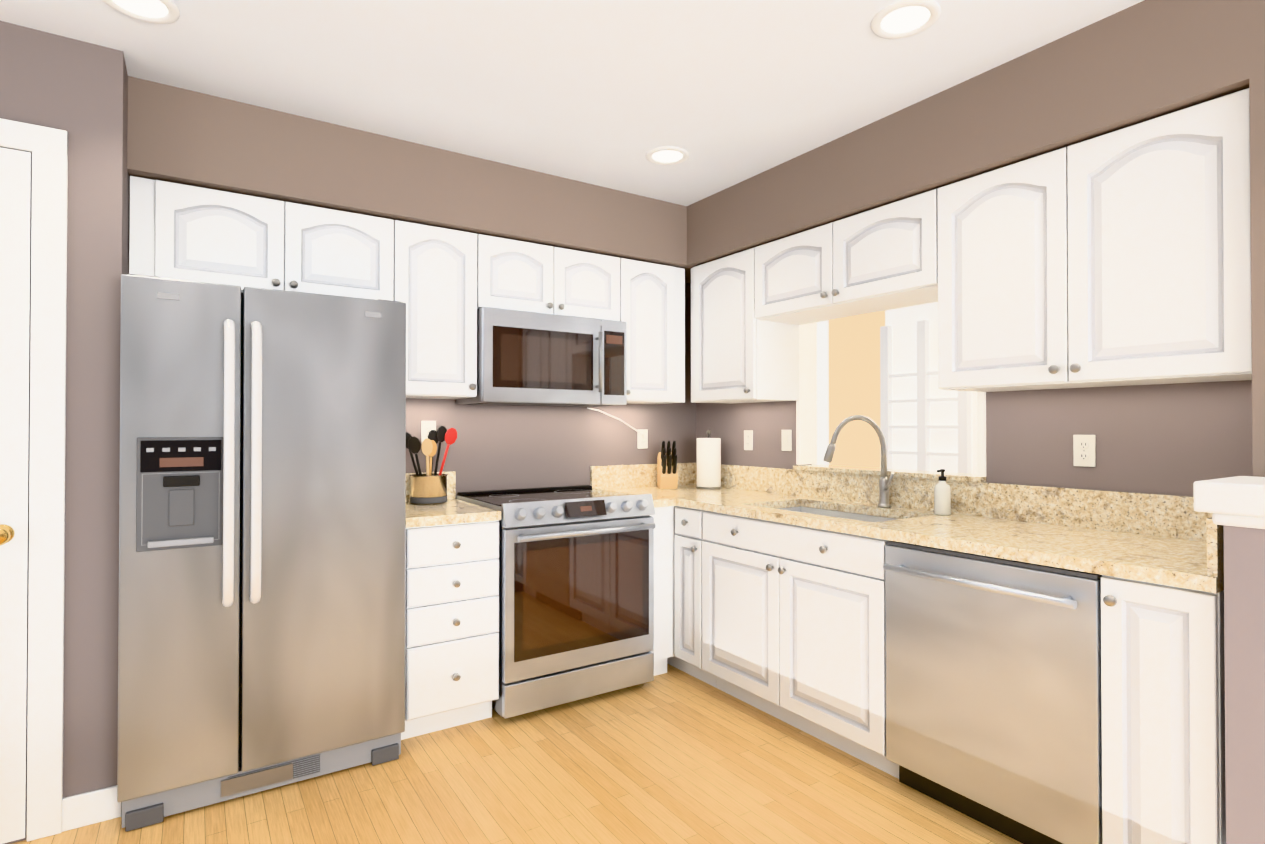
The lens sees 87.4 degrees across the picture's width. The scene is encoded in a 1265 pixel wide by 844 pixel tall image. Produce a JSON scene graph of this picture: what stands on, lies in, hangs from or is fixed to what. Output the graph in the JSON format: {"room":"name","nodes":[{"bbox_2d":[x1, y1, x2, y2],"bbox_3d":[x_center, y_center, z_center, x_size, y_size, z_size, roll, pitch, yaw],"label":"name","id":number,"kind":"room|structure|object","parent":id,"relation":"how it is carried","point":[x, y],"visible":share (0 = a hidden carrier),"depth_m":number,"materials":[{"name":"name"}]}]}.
{"room":"kitchen","nodes":[
{"label":"kitchen","id":0,"kind":"room"},
{"bbox_2d":[0,21,129,843],"bbox_3d":[-3.186,0.028,1.651,3.080,2.560,0.680,0,-1,-33],"label":"wall","id":1,"kind":"structure","parent":0,"point":[76,90],"depth_m":2.17,"materials":[{"name":"paint"}]},
{"bbox_2d":[0,118,67,843],"bbox_3d":[-2.212,0.184,1.836,0.970,2.250,0.082,0,-1,-33],"label":"door","id":2,"kind":"structure","parent":1,"relation":"in","point":[38,485],"depth_m":2.08,"materials":[{"name":"white wood"}]},
{"bbox_2d":[62,785,120,831],"bbox_3d":[1.064,1.242,0.182,2.693,0.105,6.440,0,-1,-33],"label":"baseboard","id":3,"kind":"structure","parent":1,"relation":"attached to","point":[90,808],"depth_m":2.15,"materials":[{"name":"white wood"}]},
{"bbox_2d":[11,664,1022,843],"bbox_3d":[0.892,1.322,0.475,8.600,0.050,7.120,0,-1,-33],"label":"floor","id":4,"kind":"structure","parent":0,"point":[673,755],"depth_m":2.34,"materials":[{"name":"brown wood"}]},
{"bbox_2d":[117,274,405,831],"bbox_3d":[-1.426,0.420,2.600,0.890,1.788,0.770,0,-1,-33],"label":"fridge","id":5,"kind":"object","parent":4,"relation":"on","point":[261,626],"visible":1,"depth_m":2.30,"materials":[{"name":"grey metal"}]},
{"bbox_2d":[401,520,498,739],"bbox_3d":[-0.914,0.876,3.031,0.402,0.888,0.618,0,-1,-33],"label":"base cabinet","id":6,"kind":"object","parent":4,"relation":"on","point":[451,625],"depth_m":2.77,"materials":[{"name":"white wood"}]},
{"bbox_2d":[405,471,500,527],"bbox_3d":[-0.914,0.339,3.034,0.407,0.178,0.627,0,-1,-33],"label":"countertop","id":7,"kind":"structure","parent":6,"relation":"on","point":[452,510],"depth_m":2.88,"materials":[{"name":"stone"}]},
{"bbox_2d":[406,426,456,503],"bbox_3d":[-0.982,0.205,3.214,0.250,0.372,0.178,0,-1,-33],"label":"utensil crock","id":8,"kind":"object","parent":7,"relation":"on","point":[429,487],"visible":0.98,"depth_m":3.15,"materials":[{"name":"gold metal"}]},
{"bbox_2d":[456,485,655,718],"bbox_3d":[-0.382,0.841,3.323,0.794,0.961,0.716,0,-1,-33],"label":"range","id":9,"kind":"object","parent":4,"relation":"on","point":[576,592],"visible":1,"depth_m":3.06,"materials":[{"name":"metal"}]},
{"bbox_2d":[667,506,1225,843],"bbox_3d":[0.895,0.875,2.930,0.650,0.889,2.788,0,-1,-33],"label":"base cabinet","id":10,"kind":"object","parent":4,"relation":"on","point":[784,622],"visible":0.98,"depth_m":2.46,"materials":[{"name":"white wood"}]},
{"bbox_2d":[590,462,1223,592],"bbox_3d":[0.912,0.327,2.946,0.932,0.200,2.789,0,-1,-33],"label":"countertop","id":11,"kind":"structure","parent":10,"relation":"on","point":[1173,540],"depth_m":2.49,"materials":[{"name":"stone"}]},
{"bbox_2d":[657,441,677,488],"bbox_3d":[0.212,0.254,3.960,0.100,0.286,0.218,0,-1,-5],"label":"knife block","id":12,"kind":"object","parent":11,"relation":"on","point":[667,475],"visible":1,"depth_m":3.91,"materials":[{"name":"brown wood"}]},
{"bbox_2d":[696,430,720,488],"bbox_3d":[0.458,0.223,3.980,0.150,0.348,0.150,0,-1,-33],"label":"paper towel","id":13,"kind":"object","parent":11,"relation":"on","point":[708,462],"visible":1,"depth_m":3.92,"materials":[{"name":"white paper"}]},
{"bbox_2d":[777,506,896,521],"bbox_3d":[0.894,0.529,2.965,0.450,0.200,0.780,0,-1,-33],"label":"sink","id":14,"kind":"object","parent":11,"relation":"in","point":[848,515],"depth_m":3.18,"materials":[{"name":"silver metal"}]},
{"bbox_2d":[823,415,893,507],"bbox_3d":[1.048,0.177,3.032,0.242,0.424,0.255,0,-1,-33],"label":"faucet","id":15,"kind":"object","parent":11,"relation":"on","point":[884,483],"visible":1,"depth_m":3.03,"materials":[{"name":"silver metal"}]},
{"bbox_2d":[934,469,950,514],"bbox_3d":[1.296,0.292,2.771,0.067,0.190,0.064,0,-1,-33],"label":"soap dispenser","id":16,"kind":"object","parent":11,"relation":"on","point":[942,497],"visible":1,"depth_m":2.75,"materials":[{"name":"white"}]},
{"bbox_2d":[883,540,1101,843],"bbox_3d":[1.316,0.869,2.245,0.650,0.883,0.672,0,-1,-33],"label":"dishwasher","id":17,"kind":"object","parent":4,"relation":"on","point":[993,692],"visible":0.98,"depth_m":2.05,"materials":[{"name":"grey metal"}]},
{"bbox_2d":[406,283,695,495],"bbox_3d":[-0.787,0.045,3.572,3.040,2.560,0.120,0,-1,-33],"label":"wall","id":18,"kind":"structure","parent":0,"point":[497,447],"depth_m":3.70,"materials":[{"name":"paint"}]},
{"bbox_2d":[129,176,396,300],"bbox_3d":[-1.534,-0.706,2.806,0.934,0.388,0.334,0,-1,-33],"label":"upper cabinet","id":19,"kind":"object","parent":18,"relation":"attached to","point":[178,231],"depth_m":2.63,"materials":[{"name":"white wood"}]},
{"bbox_2d":[421,421,435,443],"bbox_3d":[-1.026,0.053,3.334,0.072,0.116,0.009,0,-1,-33],"label":"electrical outlet","id":20,"kind":"object","parent":18,"relation":"attached to","point":[427,427],"visible":0.71,"depth_m":3.33,"materials":[{"name":"white plastic"}]},
{"bbox_2d":[397,220,480,398],"bbox_3d":[-0.984,-0.508,3.168,0.381,0.778,0.334,0,-1,-33],"label":"upper cabinet","id":21,"kind":"object","parent":18,"relation":"attached to","point":[444,284],"depth_m":3.04,"materials":[{"name":"white wood"}]},
{"bbox_2d":[481,234,624,321],"bbox_3d":[-0.489,-0.716,3.497,0.800,0.356,0.334,0,-1,-33],"label":"upper cabinet","id":22,"kind":"object","parent":18,"relation":"attached to","point":[515,274],"depth_m":3.35,"materials":[{"name":"white wood"}]},
{"bbox_2d":[456,307,646,437],"bbox_3d":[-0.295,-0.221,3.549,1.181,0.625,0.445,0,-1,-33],"label":"microwave","id":23,"kind":"object","parent":22,"relation":"attached to","point":[526,358],"visible":1,"depth_m":3.27,"materials":[{"name":"metal"}]},
{"bbox_2d":[638,430,647,448],"bbox_3d":[0.062,0.104,4.054,0.072,0.116,0.009,0,-1,-33],"label":"electrical outlet","id":24,"kind":"object","parent":18,"relation":"attached to","point":[642,442],"visible":0.85,"depth_m":4.05,"materials":[{"name":"white plastic"}]},
{"bbox_2d":[625,258,680,403],"bbox_3d":[0.000,-0.502,3.818,0.370,0.778,0.334,0,-1,-33],"label":"upper cabinet","id":25,"kind":"object","parent":18,"relation":"attached to","point":[652,290],"depth_m":3.70,"materials":[{"name":"white wood"}]},
{"bbox_2d":[0,0,1143,205],"bbox_3d":[0.892,-1.288,0.498,8.600,0.050,7.120,0,-1,-33],"label":"ceiling","id":26,"kind":"structure","parent":0,"point":[724,94],"depth_m":2.31,"materials":[{"name":"white paint"}]},
{"bbox_2d":[102,0,179,23],"bbox_3d":[-1.468,-1.246,1.970,0.200,0.008,0.200,0,-1,-33],"label":"recessed light","id":27,"kind":"object","parent":26,"relation":"in","point":[155,10],"visible":1,"depth_m":2.00,"materials":[{"name":"white"}]},
{"bbox_2d":[646,146,688,164],"bbox_3d":[0.162,-1.236,3.079,0.200,0.008,0.200,0,-1,-33],"label":"recessed light","id":28,"kind":"object","parent":26,"relation":"in","point":[666,155],"visible":1,"depth_m":3.07,"materials":[{"name":"white"}]},
{"bbox_2d":[127,0,1248,283],"bbox_3d":[-0.034,-1.079,2.333,2.920,0.335,2.795,0,-1,-33],"label":"soffit beam","id":29,"kind":"structure","parent":26,"relation":"attached to","point":[1145,60],"depth_m":2.62,"materials":[{"name":"paint"}]},
{"bbox_2d":[871,0,940,38],"bbox_3d":[0.844,-1.245,2.051,0.200,0.008,0.200,0,-1,-33],"label":"recessed light","id":30,"kind":"object","parent":26,"relation":"in","point":[899,18],"visible":1,"depth_m":2.04,"materials":[{"name":"white"}]},
{"bbox_2d":[696,322,1252,495],"bbox_3d":[1.236,0.041,3.162,0.147,2.560,2.795,0,-1,-33],"label":"wall","id":31,"kind":"structure","parent":0,"point":[1179,439],"depth_m":2.44,"materials":[{"name":"brown paint"}]},
{"bbox_2d":[691,248,798,403],"bbox_3d":[0.608,-0.503,3.692,0.334,0.778,0.541,0,-1,-33],"label":"upper cabinet","id":32,"kind":"object","parent":31,"relation":"attached to","point":[735,359],"depth_m":3.52,"materials":[{"name":"white wood"}]},
{"bbox_2d":[744,430,752,449],"bbox_3d":[0.679,0.107,3.881,0.009,0.116,0.072,0,-1,-33],"label":"electrical outlet","id":33,"kind":"object","parent":31,"relation":"attached to","point":[748,439],"visible":1,"depth_m":3.88,"materials":[{"name":"white plastic"}]},
{"bbox_2d":[782,430,791,450],"bbox_3d":[0.843,0.100,3.630,0.011,0.116,0.072,0,-1,-33],"label":"outlet","id":34,"kind":"object","parent":31,"relation":"attached to","point":[786,440],"visible":1,"depth_m":3.62,"materials":[{"name":"white plastic"}]},
{"bbox_2d":[755,188,938,327],"bbox_3d":[1.032,-0.711,3.051,0.334,0.373,0.994,0,-1,-33],"label":"upper cabinet","id":35,"kind":"object","parent":31,"relation":"attached to","point":[886,257],"depth_m":2.90,"materials":[{"name":"white wood"}]},
{"bbox_2d":[1073,435,1095,466],"bbox_3d":[1.648,0.104,2.415,0.009,0.116,0.072,0,-1,-33],"label":"electrical outlet","id":36,"kind":"object","parent":31,"relation":"attached to","point":[1084,450],"visible":1,"depth_m":2.41,"materials":[{"name":"white plastic"}]},
{"bbox_2d":[931,88,1251,391],"bbox_3d":[1.558,-0.516,2.254,0.334,0.778,0.909,0,-1,-33],"label":"upper cabinet","id":37,"kind":"object","parent":31,"relation":"attached to","point":[1120,257],"depth_m":2.07,"materials":[{"name":"white wood"}]},
{"bbox_2d":[1193,476,1264,843],"bbox_3d":[1.554,0.725,1.582,0.338,1.165,0.238,0,-1,-33],"label":"wall","id":38,"kind":"structure","parent":0,"point":[1235,505],"depth_m":1.54,"materials":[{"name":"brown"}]},
{"bbox_2d":[1249,0,1264,476],"bbox_3d":[3.009,0.014,0.139,0.492,2.560,4.205,0,-1,-33],"label":"wall","id":39,"kind":"structure","parent":0,"point":[1257,93],"depth_m":1.75,"materials":[{"name":"paint"}]},
{"label":"outside","id":40,"kind":"structure","parent":0,"visible":0},
{"bbox_2d":[817,302,976,473],"bbox_3d":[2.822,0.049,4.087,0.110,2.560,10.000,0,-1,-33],"label":"window","id":41,"kind":"structure","parent":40,"point":[880,368],"depth_m":5.23,"materials":[{"name":"white glass"}]}
]}

